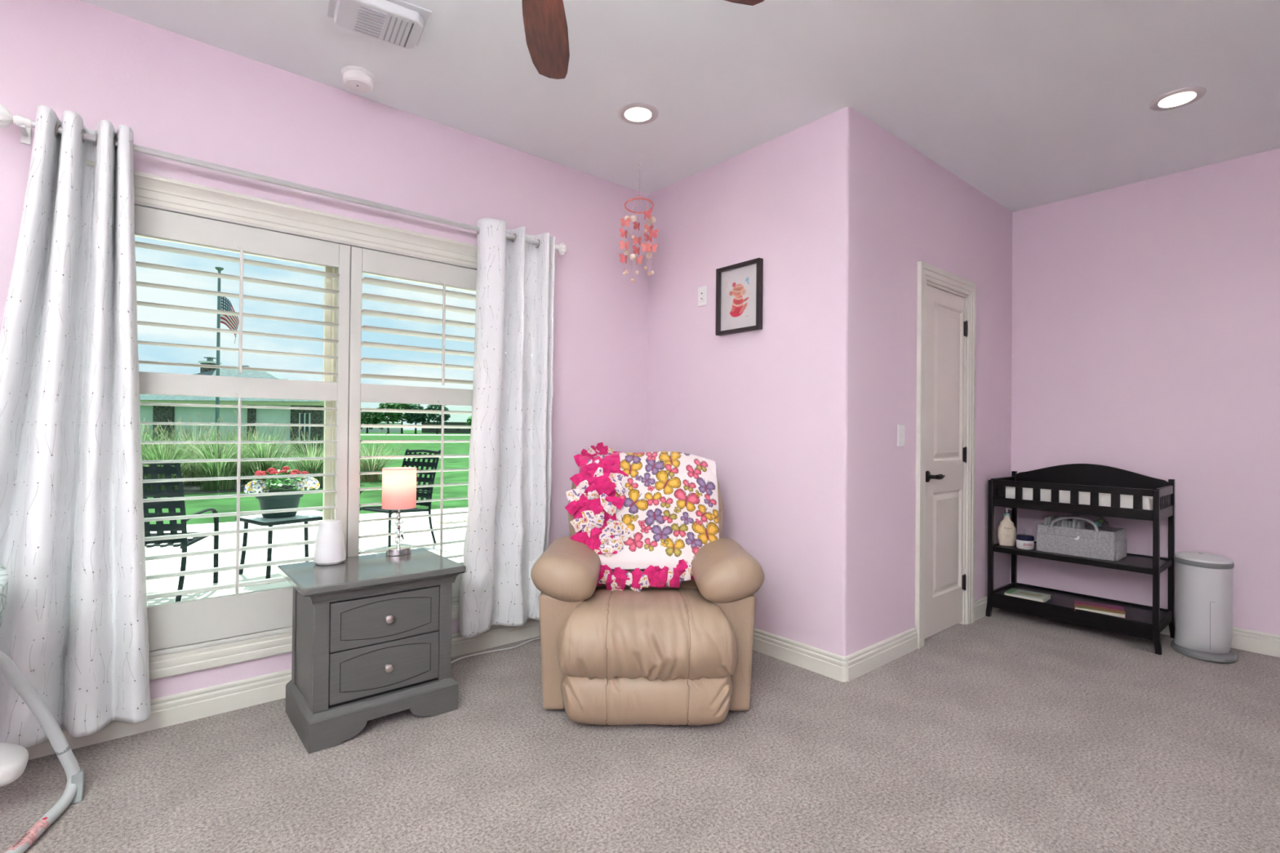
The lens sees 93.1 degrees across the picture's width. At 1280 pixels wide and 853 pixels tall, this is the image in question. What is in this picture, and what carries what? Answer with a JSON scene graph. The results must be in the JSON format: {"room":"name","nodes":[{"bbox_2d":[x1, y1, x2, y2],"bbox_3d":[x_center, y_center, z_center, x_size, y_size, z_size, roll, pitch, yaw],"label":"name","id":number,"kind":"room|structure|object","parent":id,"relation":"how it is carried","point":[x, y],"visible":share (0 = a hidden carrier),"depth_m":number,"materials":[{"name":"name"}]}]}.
{"room":"bedroom","nodes":[
{"label":"bedroom","id":0,"kind":"room"},
{"bbox_2d":[0,0,648,699],"bbox_3d":[-1.739,-0.115,2.615,4.748,2.890,0.180,1,0,-40],"label":"wall","id":1,"kind":"structure","parent":0,"point":[177,94],"depth_m":2.77,"materials":[{"name":"pink paint"}]},
{"bbox_2d":[134,235,337,519],"bbox_3d":[-1.773,0.020,2.632,0.872,1.750,0.110,1,0,-40],"label":"window","id":2,"kind":"structure","parent":1,"relation":"in","point":[331,300],"depth_m":2.84,"materials":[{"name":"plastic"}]},
{"bbox_2d":[134,204,350,651],"bbox_3d":[-1.682,0.016,2.534,0.857,1.718,0.104,1,0,-40],"label":"plantation shutter","id":3,"kind":"object","parent":2,"relation":"attached to","point":[177,624],"visible":0.55,"depth_m":2.52,"materials":[{"name":"paint"}]},
{"bbox_2d":[84,160,477,254],"bbox_3d":[-1.335,-0.937,2.807,1.945,0.046,0.044,1,0,-40],"label":"trim","id":4,"kind":"structure","parent":1,"relation":"attached to","point":[150,180],"depth_m":2.63,"materials":[{"name":"beige paint"}]},
{"bbox_2d":[25,618,540,759],"bbox_3d":[-1.688,1.123,2.532,4.508,0.115,0.016,1,0,-40],"label":"baseboard","id":5,"kind":"structure","parent":1,"relation":"attached to","point":[184,707],"depth_m":2.49,"materials":[{"name":"beige paint"}]},
{"bbox_2d":[0,104,567,255],"bbox_3d":[-1.312,-1.023,2.771,2.284,0.080,0.126,1,0,-40],"label":"curtain rod","id":6,"kind":"object","parent":1,"relation":"attached to","point":[25,124],"visible":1,"depth_m":2.49,"materials":[{"name":"white painted metal"}]},
{"bbox_2d":[0,105,151,747],"bbox_3d":[-2.062,-0.004,2.093,0.611,2.168,0.152,1,0,-40],"label":"curtain","id":7,"kind":"object","parent":6,"relation":"hanging from","point":[74,624],"visible":0.98,"depth_m":2.13,"materials":[{"name":"white fabric"},{"name":"grey thread"}]},
{"bbox_2d":[458,217,555,637],"bbox_3d":[-0.690,-0.002,3.235,0.536,2.130,0.128,1,0,-40],"label":"curtain","id":8,"kind":"object","parent":6,"relation":"hanging from","point":[509,483],"visible":0.96,"depth_m":3.23,"materials":[{"name":"white patterned fabric"}]},
{"bbox_2d":[133,184,477,679],"bbox_3d":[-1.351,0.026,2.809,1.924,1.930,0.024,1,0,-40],"label":"trim","id":9,"kind":"structure","parent":1,"relation":"attached to","point":[212,656],"depth_m":2.56,"materials":[{"name":"beige paint"}]},
{"bbox_2d":[358,272,475,555],"bbox_3d":[-1.105,0.030,3.195,0.872,1.750,0.110,1,0,-40],"label":"window","id":10,"kind":"structure","parent":1,"relation":"in","point":[362,273],"depth_m":3.04,"materials":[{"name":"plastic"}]},
{"bbox_2d":[346,246,476,598],"bbox_3d":[-1.024,0.026,3.088,0.857,1.718,0.103,1,0,-40],"label":"plantation shutter","id":11,"kind":"object","parent":10,"relation":"attached to","point":[362,260],"visible":0.62,"depth_m":2.96,"materials":[{"name":"paint"}]},
{"bbox_2d":[0,608,1279,852],"bbox_3d":[0.642,1.246,1.413,6.632,0.100,4.730,1,0,-40],"label":"floor","id":12,"kind":"structure","parent":0,"point":[1006,731],"depth_m":2.10,"materials":[{"name":"carpet"}]},
{"bbox_2d":[0,564,84,852],"bbox_3d":[-1.962,0.776,1.396,1.028,0.788,0.794,1,0,-40],"label":"swing","id":13,"kind":"object","parent":12,"relation":"on","point":[14,758],"visible":1,"depth_m":1.84,"materials":[{"name":"white plastic"}]},
{"bbox_2d":[277,548,466,754],"bbox_3d":[-1.131,0.886,2.551,0.617,0.600,0.495,1,0,-40],"label":"nightstand","id":14,"kind":"object","parent":12,"relation":"on","point":[371,633],"visible":1,"depth_m":2.38,"materials":[{"name":"grey wood"}]},
{"bbox_2d":[313,519,346,565],"bbox_3d":[-1.329,0.493,2.598,0.125,0.182,0.125,1,0,-40],"label":"night light","id":15,"kind":"object","parent":14,"relation":"on","point":[330,549],"visible":1,"depth_m":2.56,"materials":[{"name":"white plastic"}]},
{"bbox_2d":[381,466,417,555],"bbox_3d":[-1.112,0.390,2.797,0.151,0.396,0.151,1,0,-40],"label":"table lamp","id":16,"kind":"object","parent":14,"relation":"on","point":[398,483],"visible":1,"depth_m":2.75,"materials":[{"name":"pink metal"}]},
{"bbox_2d":[450,637,540,663],"bbox_3d":[-0.763,1.190,3.219,0.890,0.008,0.045,1,0,-42],"label":"power cord","id":17,"kind":"object","parent":12,"relation":"on","point":[538,637],"visible":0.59,"depth_m":3.21,"materials":[{"name":"white plastic"}]},
{"bbox_2d":[530,480,764,725],"bbox_3d":[0.029,0.669,2.797,0.985,1.036,1.015,1,0,0],"label":"recliner","id":18,"kind":"object","parent":12,"relation":"on","point":[682,655],"visible":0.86,"depth_m":2.36,"materials":[{"name":"beige leather"}]},
{"bbox_2d":[564,442,719,591],"bbox_3d":[0.011,0.438,3.056,0.774,0.713,0.451,1,0,0],"label":"blanket","id":19,"kind":"object","parent":18,"relation":"on","point":[653,512],"visible":0.9,"depth_m":3.00,"materials":[{"name":"multicoloured fabric"}]},
{"bbox_2d":[611,568,672,588],"bbox_3d":[0.028,0.703,2.962,0.600,0.205,0.113,1,0,0],"label":"fringe","id":20,"kind":"object","parent":18,"relation":"on","point":[629,571],"depth_m":2.94,"materials":[{"name":"pink fabric"}]},
{"bbox_2d":[985,463,1174,654],"bbox_3d":[2.692,0.733,3.736,0.440,0.996,0.876,1,0,-40],"label":"table","id":21,"kind":"object","parent":12,"relation":"on","point":[1142,621],"visible":0.94,"depth_m":3.62,"materials":[{"name":"black wood"}]},
{"bbox_2d":[997,507,1016,546],"bbox_3d":[2.404,0.656,3.971,0.104,0.248,0.059,0,0,22],"label":"lotion bottle","id":22,"kind":"object","parent":21,"relation":"on","point":[1006,533],"visible":1,"depth_m":3.95,"materials":[{"name":"white plastic"}]},
{"bbox_2d":[1015,534,1034,550],"bbox_3d":[2.454,0.737,3.864,0.103,0.086,0.103,0,0,18],"label":"jar","id":23,"kind":"object","parent":21,"relation":"on","point":[1026,542],"visible":1,"depth_m":3.83,"materials":[{"name":"white plastic"}]},
{"bbox_2d":[1004,587,1050,602],"bbox_3d":[2.461,1.072,3.849,0.165,0.023,0.216,1,-1,-42],"label":"picture book","id":24,"kind":"object","parent":21,"relation":"on","point":[1039,597],"visible":1,"depth_m":3.82,"materials":[{"name":"paper"}]},
{"bbox_2d":[1005,486,1152,510],"bbox_3d":[2.691,0.440,3.735,0.344,0.112,0.770,1,0,-40],"label":"changing pad","id":25,"kind":"object","parent":21,"relation":"on","point":[1104,499],"visible":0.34,"depth_m":3.57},
{"bbox_2d":[1036,513,1126,561],"bbox_3d":[2.732,0.666,3.753,0.308,0.232,0.414,1,0,-40],"label":"caddy","id":26,"kind":"object","parent":21,"relation":"on","point":[1107,543],"visible":0.84,"depth_m":3.65,"materials":[{"name":"grey fabric"}]},
{"bbox_2d":[1044,516,1048,524],"bbox_3d":[2.613,0.675,3.871,0.190,0.196,0.023,1,0,-40],"label":"diaper","id":27,"kind":"object","parent":26,"relation":"in","point":[1046,520],"visible":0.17,"depth_m":3.84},
{"bbox_2d":[1047,515,1056,525],"bbox_3d":[2.626,0.670,3.855,0.190,0.206,0.024,1,0,-40],"label":"diaper","id":28,"kind":"object","parent":26,"relation":"in","point":[1051,519],"visible":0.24,"depth_m":3.83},
{"bbox_2d":[1053,515,1060,526],"bbox_3d":[2.640,0.673,3.839,0.190,0.201,0.024,1,0,-40],"label":"diaper","id":29,"kind":"object","parent":26,"relation":"in","point":[1055,517],"visible":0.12,"depth_m":3.81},
{"bbox_2d":[1056,515,1064,526],"bbox_3d":[2.653,0.669,3.823,0.190,0.208,0.022,1,0,-40],"label":"diaper","id":30,"kind":"object","parent":26,"relation":"in","point":[1059,522],"visible":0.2,"depth_m":3.79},
{"bbox_2d":[1061,515,1068,527],"bbox_3d":[2.667,0.669,3.806,0.190,0.209,0.024,1,0,-40],"label":"diaper","id":31,"kind":"object","parent":26,"relation":"in","point":[1063,522],"visible":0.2,"depth_m":3.77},
{"bbox_2d":[1065,519,1071,527],"bbox_3d":[2.681,0.678,3.789,0.190,0.190,0.025,1,0,-40],"label":"diaper","id":32,"kind":"object","parent":26,"relation":"in","point":[1068,520],"visible":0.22,"depth_m":3.76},
{"bbox_2d":[1068,520,1072,528],"bbox_3d":[2.696,0.679,3.772,0.190,0.188,0.022,1,0,-40],"label":"diaper","id":33,"kind":"object","parent":26,"relation":"in","point":[1070,522],"visible":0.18,"depth_m":3.74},
{"bbox_2d":[1071,515,1079,528],"bbox_3d":[2.709,0.665,3.756,0.190,0.216,0.024,1,0,-40],"label":"diaper","id":34,"kind":"object","parent":26,"relation":"in","point":[1075,522],"visible":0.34,"depth_m":3.73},
{"bbox_2d":[1076,520,1084,528],"bbox_3d":[2.723,0.675,3.740,0.190,0.197,0.025,1,0,-40],"label":"diaper","id":35,"kind":"object","parent":26,"relation":"in","point":[1081,524],"visible":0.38,"depth_m":3.72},
{"bbox_2d":[1091,519,1108,530],"bbox_3d":[2.765,0.665,3.643,0.048,0.221,0.083,1,0,-40],"label":"toy","id":36,"kind":"object","parent":26,"relation":"in","point":[1099,522],"visible":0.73,"depth_m":3.63,"materials":[{"name":"teal plastic"}]},
{"bbox_2d":[995,584,1168,623],"bbox_3d":[2.689,1.091,3.734,0.420,0.012,0.820,1,0,-40],"label":"shelf","id":37,"kind":"object","parent":21,"relation":"attached to","point":[1060,602],"depth_m":3.69,"materials":[{"name":"black wood"}]},
{"bbox_2d":[996,540,1167,568],"bbox_3d":[2.692,0.790,3.736,0.420,0.016,0.820,1,0,-40],"label":"shelf","id":38,"kind":"object","parent":21,"relation":"attached to","point":[1131,561],"depth_m":3.58,"materials":[{"name":"black wood"}]},
{"bbox_2d":[1074,600,1125,617],"bbox_3d":[2.700,1.073,3.566,0.236,0.023,0.185,0,0,35],"label":"picture book","id":39,"kind":"object","parent":21,"relation":"on","point":[1115,611],"visible":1,"depth_m":3.54,"materials":[{"name":"multicoloured paper"}]},
{"bbox_2d":[1170,551,1237,663],"bbox_3d":[3.059,0.964,3.288,0.256,0.536,0.326,0,0,22],"label":"pail","id":40,"kind":"object","parent":12,"relation":"on","point":[1203,581],"visible":1,"depth_m":3.21,"materials":[{"name":"white plastic"}]},
{"bbox_2d":[80,0,1279,212],"bbox_3d":[0.654,-1.619,1.451,6.932,0.150,5.080,1,0,-40],"label":"ceiling","id":41,"kind":"structure","parent":0,"point":[1030,104],"depth_m":2.64,"materials":[{"name":"paint"}]},
{"bbox_2d":[341,65,375,93],"bbox_3d":[-1.245,-1.526,2.678,0.136,0.056,0.136,1,0,-40],"label":"smoke detector","id":42,"kind":"object","parent":41,"relation":"attached to","point":[356,78],"visible":1,"depth_m":2.64,"materials":[{"name":"plastic"}]},
{"bbox_2d":[327,0,431,48],"bbox_3d":[-0.980,-1.530,2.277,0.330,0.048,0.240,1,0,-32],"label":"ceiling vent","id":43,"kind":"object","parent":41,"relation":"in","point":[400,23],"visible":1,"depth_m":2.25,"materials":[{"name":"plastic"}]},
{"bbox_2d":[617,102,658,124],"bbox_3d":[-0.009,-1.567,2.985,0.200,0.066,0.200,1,0,-40],"label":"recessed light","id":44,"kind":"object","parent":41,"relation":"in","point":[637,113],"visible":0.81,"depth_m":3.02,"materials":[{"name":"paint"}]},
{"bbox_2d":[619,163,657,282],"bbox_3d":[0.002,-1.180,3.543,0.218,0.712,0.203,1,0,-40],"label":"mobile","id":45,"kind":"object","parent":41,"relation":"hanging from","point":[649,247],"visible":1,"depth_m":3.53,"materials":[{"name":"pink plastic"}]},
{"bbox_2d":[521,0,764,79],"bbox_3d":[-0.225,-1.344,1.445,1.331,0.416,1.269,1,0,-40],"label":"ceiling fan","id":46,"kind":"object","parent":41,"relation":"hanging from","point":[545,25],"visible":1,"depth_m":1.93,"materials":[{"name":"brown wood"}]},
{"bbox_2d":[1148,86,1206,111],"bbox_3d":[2.486,-1.544,2.805,0.200,0.066,0.200,1,0,-40],"label":"recessed light","id":47,"kind":"object","parent":41,"relation":"in","point":[1179,98],"visible":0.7,"depth_m":2.83,"materials":[{"name":"paint"}]},
{"bbox_2d":[645,106,862,656],"bbox_3d":[0.559,-0.161,3.480,0.120,2.740,1.457,1,0,-40],"label":"wall","id":48,"kind":"structure","parent":0,"point":[775,407],"depth_m":3.18,"materials":[{"name":"pink paint"}]},
{"bbox_2d":[697,285,706,306],"bbox_3d":[0.370,-0.777,3.612,0.013,0.116,0.072,1,0,-40],"label":"outlet","id":49,"kind":"object","parent":48,"relation":"attached to","point":[702,291],"visible":1,"depth_m":3.61,"materials":[{"name":"white plastic"}]},
{"bbox_2d":[715,257,763,335],"bbox_3d":[0.550,-0.716,3.382,0.033,0.382,0.314,1,0,-40],"label":"framed picture","id":50,"kind":"object","parent":48,"relation":"attached to","point":[740,286],"visible":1,"depth_m":3.38,"materials":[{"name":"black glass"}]},
{"bbox_2d":[726,272,752,322],"bbox_3d":[0.554,-0.716,3.385,0.001,0.250,0.190,1,0,-40],"label":"print","id":51,"kind":"object","parent":50,"relation":"attached to","point":[740,288],"depth_m":3.38},
{"bbox_2d":[752,627,846,682],"bbox_3d":[0.501,1.150,3.427,0.026,0.115,1.469,1,0,-40],"label":"baseboard","id":52,"kind":"structure","parent":48,"relation":"attached to","point":[824,663],"depth_m":3.04,"materials":[{"name":"beige paint"}]},
{"bbox_2d":[857,115,1012,651],"bbox_3d":[1.802,-0.148,3.653,2.004,2.740,0.120,1,0,-40],"label":"wall","id":53,"kind":"structure","parent":0,"point":[914,209],"depth_m":3.27,"materials":[{"name":"pink paint"}]},
{"bbox_2d":[845,626,917,681],"bbox_3d":[1.254,1.156,3.106,0.712,0.115,0.016,1,0,-40],"label":"baseboard","id":54,"kind":"structure","parent":53,"relation":"attached to","point":[860,663],"depth_m":3.07,"materials":[{"name":"beige paint"}]},
{"bbox_2d":[897,424,904,446],"bbox_3d":[1.391,0.047,3.222,0.072,0.116,0.010,1,0,-40],"label":"light switch","id":55,"kind":"object","parent":53,"relation":"attached to","point":[900,428],"visible":1,"depth_m":3.21,"materials":[{"name":"white plastic"}]},
{"bbox_2d":[924,284,967,639],"bbox_3d":[1.820,0.202,3.579,0.553,2.000,0.102,1,0,-40],"label":"door","id":56,"kind":"structure","parent":53,"relation":"in","point":[946,325],"depth_m":3.58,"materials":[{"name":"beige paint"}]},
{"bbox_2d":[915,261,976,648],"bbox_3d":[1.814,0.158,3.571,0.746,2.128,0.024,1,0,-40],"label":"trim","id":57,"kind":"structure","parent":53,"relation":"attached to","point":[926,272],"depth_m":3.43,"materials":[{"name":"beige paint"}]},
{"bbox_2d":[974,595,1000,621],"bbox_3d":[2.353,1.173,4.032,0.642,0.115,0.016,1,0,-40],"label":"baseboard","id":58,"kind":"structure","parent":53,"relation":"attached to","point":[980,605],"depth_m":3.88,"materials":[{"name":"beige paint"}]},
{"bbox_2d":[1010,147,1279,635],"bbox_3d":[3.707,-0.133,3.041,0.120,2.740,3.513,1,0,-40],"label":"wall","id":59,"kind":"structure","parent":0,"point":[1145,333],"depth_m":3.62,"materials":[{"name":"pink paint"}]},
{"bbox_2d":[1160,624,1279,657],"bbox_3d":[3.642,1.178,2.989,0.016,0.115,3.273,1,0,-40],"label":"baseboard","id":60,"kind":"structure","parent":59,"relation":"attached to","point":[1260,642],"depth_m":3.31,"materials":[{"name":"beige paint"}]},
{"label":"outside","id":61,"kind":"structure","parent":0,"visible":0},
{"bbox_2d":[142,430,470,524],"bbox_3d":[-82.870,2.074,206.905,380.000,0.380,416.780,1,0,-40],"label":"lawn","id":62,"kind":"structure","parent":61,"point":[220,505],"depth_m":13.50,"materials":[{"name":"green plant"}]},
{"bbox_2d":[214,266,223,439],"bbox_3d":[-17.390,-2.618,24.978,0.300,7.880,0.300,1,0,-40],"label":"flagpole","id":63,"kind":"object","parent":62,"relation":"on","point":[220,269],"visible":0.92,"depth_m":24.93,"materials":[{"name":"metal"}]},
{"bbox_2d":[220,296,239,343],"bbox_3d":[-16.956,-4.417,25.013,0.688,2.013,0.199,1,0,-13],"label":"flag","id":64,"kind":"object","parent":63,"relation":"attached to","point":[231,322],"visible":0.85,"depth_m":25.03,"materials":[{"name":"fabric"}]},
{"bbox_2d":[139,356,324,453],"bbox_3d":[-22.644,-1.208,31.985,14.000,5.050,5.200,1,0,0],"label":"house","id":65,"kind":"structure","parent":62,"relation":"on","point":[159,413],"depth_m":30.97,"materials":[{"name":"paint"}]},
{"bbox_2d":[204,356,216,360],"bbox_3d":[-23.270,-3.619,32.800,0.400,0.230,0.400,1,0,0],"label":"chimney pot","id":66,"kind":"object","parent":65,"relation":"on","point":[208,358],"depth_m":32.70,"materials":[{"name":"metal"}]},
{"bbox_2d":[147,477,364,494],"bbox_3d":[-10.254,1.468,13.070,7.200,0.295,3.400,1,0,-40],"label":"planting bed","id":67,"kind":"object","parent":62,"relation":"on","point":[188,489],"visible":0.11,"depth_m":12.96,"materials":[{"name":"green plant"}]},
{"bbox_2d":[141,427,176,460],"bbox_3d":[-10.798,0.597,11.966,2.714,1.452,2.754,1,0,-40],"label":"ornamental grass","id":68,"kind":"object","parent":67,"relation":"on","point":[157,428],"depth_m":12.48,"materials":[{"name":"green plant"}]},
{"bbox_2d":[140,417,191,486],"bbox_3d":[-11.012,0.540,13.255,2.691,1.578,2.585,1,0,-40],"label":"ornamental grass","id":69,"kind":"object","parent":67,"relation":"on","point":[144,437],"depth_m":13.32,"materials":[{"name":"green plant"}]},
{"bbox_2d":[140,425,236,489],"bbox_3d":[-9.845,0.541,12.569,2.745,1.590,2.902,1,0,9],"label":"ornamental grass","id":70,"kind":"object","parent":67,"relation":"on","point":[155,455],"depth_m":12.42,"materials":[{"name":"green plant"}]},
{"bbox_2d":[145,414,254,484],"bbox_3d":[-10.340,0.521,14.053,2.616,1.639,2.778,1,0,-40],"label":"ornamental grass","id":71,"kind":"object","parent":67,"relation":"on","point":[192,473],"depth_m":13.83,"materials":[{"name":"green plant"}]},
{"bbox_2d":[150,411,288,490],"bbox_3d":[-8.931,0.518,12.873,2.632,1.657,2.593,1,0,-40],"label":"ornamental grass","id":72,"kind":"object","parent":67,"relation":"on","point":[211,469],"depth_m":12.66,"materials":[{"name":"green plant"}]},
{"bbox_2d":[200,408,300,483],"bbox_3d":[-9.463,0.471,14.592,2.589,1.763,2.680,1,0,-40],"label":"ornamental grass","id":73,"kind":"object","parent":67,"relation":"on","point":[242,481],"depth_m":14.43,"materials":[{"name":"green plant"}]},
{"bbox_2d":[201,409,322,486],"bbox_3d":[-8.425,0.493,13.589,2.966,1.727,2.790,1,0,-40],"label":"ornamental grass","id":74,"kind":"object","parent":67,"relation":"on","point":[264,453],"depth_m":13.40,"materials":[{"name":"green plant"}]},
{"bbox_2d":[254,426,371,484],"bbox_3d":[-7.634,0.667,14.145,2.680,1.401,2.602,0,0,28],"label":"ornamental grass","id":75,"kind":"object","parent":67,"relation":"on","point":[312,466],"depth_m":13.85,"materials":[{"name":"green plant"}]},
{"bbox_2d":[360,411,380,433],"bbox_3d":[-67.154,-1.490,149.716,7.084,6.312,7.023,1,0,-40],"label":"tree","id":76,"kind":"object","parent":62,"relation":"on","point":[369,417],"visible":0.65,"depth_m":148.30,"materials":[{"name":"green plant"}]},
{"bbox_2d":[360,427,404,481],"bbox_3d":[-6.928,0.707,15.532,2.421,1.354,2.337,1,0,-40],"label":"ornamental grass","id":77,"kind":"object","parent":62,"relation":"on","point":[369,465],"depth_m":15.34,"materials":[{"name":"green plant"}]},
{"bbox_2d":[360,414,403,432],"bbox_3d":[-87.368,-1.562,194.462,19.200,6.600,11.200,1,0,0],"label":"house","id":78,"kind":"structure","parent":62,"relation":"on","point":[362,429],"depth_m":189.44,"materials":[{"name":"paint"}]},
{"bbox_2d":[373,403,400,433],"bbox_3d":[-62.198,-2.379,150.009,6.600,8.190,6.485,1,0,-40],"label":"tree","id":79,"kind":"object","parent":62,"relation":"on","point":[382,418],"visible":0.6,"depth_m":148.52,"materials":[{"name":"green plant"}]},
{"bbox_2d":[388,403,415,433],"bbox_3d":[-58.817,-2.380,149.934,7.004,8.257,6.849,1,0,-40],"label":"tree","id":80,"kind":"object","parent":62,"relation":"on","point":[403,406],"visible":0.57,"depth_m":148.41,"materials":[{"name":"green plant"}]},
{"bbox_2d":[403,404,426,433],"bbox_3d":[-55.491,-1.944,149.961,5.917,7.451,6.038,1,0,-40],"label":"tree","id":81,"kind":"object","parent":62,"relation":"on","point":[420,416],"visible":0.83,"depth_m":148.55,"materials":[{"name":"green plant"}]},
{"bbox_2d":[423,404,450,434],"bbox_3d":[-50.121,-2.221,149.880,6.440,8.110,6.925,1,0,-40],"label":"tree","id":82,"kind":"object","parent":62,"relation":"on","point":[429,416],"visible":0.66,"depth_m":148.99,"materials":[{"name":"green plant"}]},
{"bbox_2d":[421,406,471,433],"bbox_3d":[-52.715,-1.913,180.511,22.200,7.800,11.200,1,0,0],"label":"house","id":83,"kind":"structure","parent":62,"relation":"on","point":[455,419],"depth_m":175.51,"materials":[{"name":"brick"}]},
{"bbox_2d":[466,416,471,425],"bbox_3d":[-40.614,-0.510,149.897,5.474,4.875,5.190,1,0,-40],"label":"tree","id":84,"kind":"object","parent":62,"relation":"on","point":[468,422],"visible":0.13,"depth_m":148.48,"materials":[{"name":"green plant"}]},
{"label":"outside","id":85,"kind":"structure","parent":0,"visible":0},
{"bbox_2d":[360,434,470,435],"bbox_3d":[-27.052,2.136,140.680,380.000,0.288,14.000,1,0,-40],"label":"street","id":86,"kind":"structure","parent":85,"point":[361,434],"depth_m":126.52,"materials":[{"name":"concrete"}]},
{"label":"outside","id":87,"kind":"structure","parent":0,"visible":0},
{"bbox_2d":[275,456,469,462],"bbox_3d":[-5.255,1.647,32.585,26.000,0.288,2.600,1,0,-40],"label":"driveway","id":88,"kind":"structure","parent":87,"point":[467,456],"depth_m":27.01,"materials":[{"name":"concrete"}]},
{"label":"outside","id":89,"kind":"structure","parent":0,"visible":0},
{"bbox_2d":[145,507,467,605],"bbox_3d":[-3.270,1.389,6.182,15.000,0.100,7.235,1,0,-40],"label":"patio","id":90,"kind":"structure","parent":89,"point":[259,538],"depth_m":6.65,"materials":[{"name":"concrete"}]},
{"bbox_2d":[142,459,218,601],"bbox_3d":[-3.814,0.785,4.769,0.618,1.085,0.680,1,0,-12],"label":"patio chair","id":91,"kind":"object","parent":90,"relation":"on","point":[153,469],"visible":0.43,"depth_m":4.59,"materials":[{"name":"black metal"}]},
{"bbox_2d":[235,510,322,578],"bbox_3d":[-3.207,1.074,5.538,0.642,0.526,0.702,0,0,36],"label":"patio table","id":92,"kind":"object","parent":90,"relation":"on","point":[304,517],"visible":0.54,"depth_m":5.38,"materials":[{"name":"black metal"}]},
{"bbox_2d":[244,466,319,518],"bbox_3d":[-3.255,0.588,5.484,0.515,0.452,0.498,0,0,12],"label":"flower pot","id":93,"kind":"object","parent":92,"relation":"on","point":[283,501],"visible":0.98,"depth_m":5.39,"materials":[{"name":"green plant"}]},
{"bbox_2d":[359,448,440,547],"bbox_3d":[-2.735,0.809,6.889,0.618,1.085,0.680,0,0,32],"label":"patio chair","id":94,"kind":"object","parent":90,"relation":"on","point":[433,464],"visible":0.41,"depth_m":6.98,"materials":[{"name":"black metal"}]},
{"bbox_2d":[435,516,466,524],"bbox_3d":[-1.832,1.358,9.377,2.656,0.071,0.767,1,0,-40],"label":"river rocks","id":95,"kind":"object","parent":90,"relation":"on","point":[463,519],"visible":0.23,"depth_m":8.60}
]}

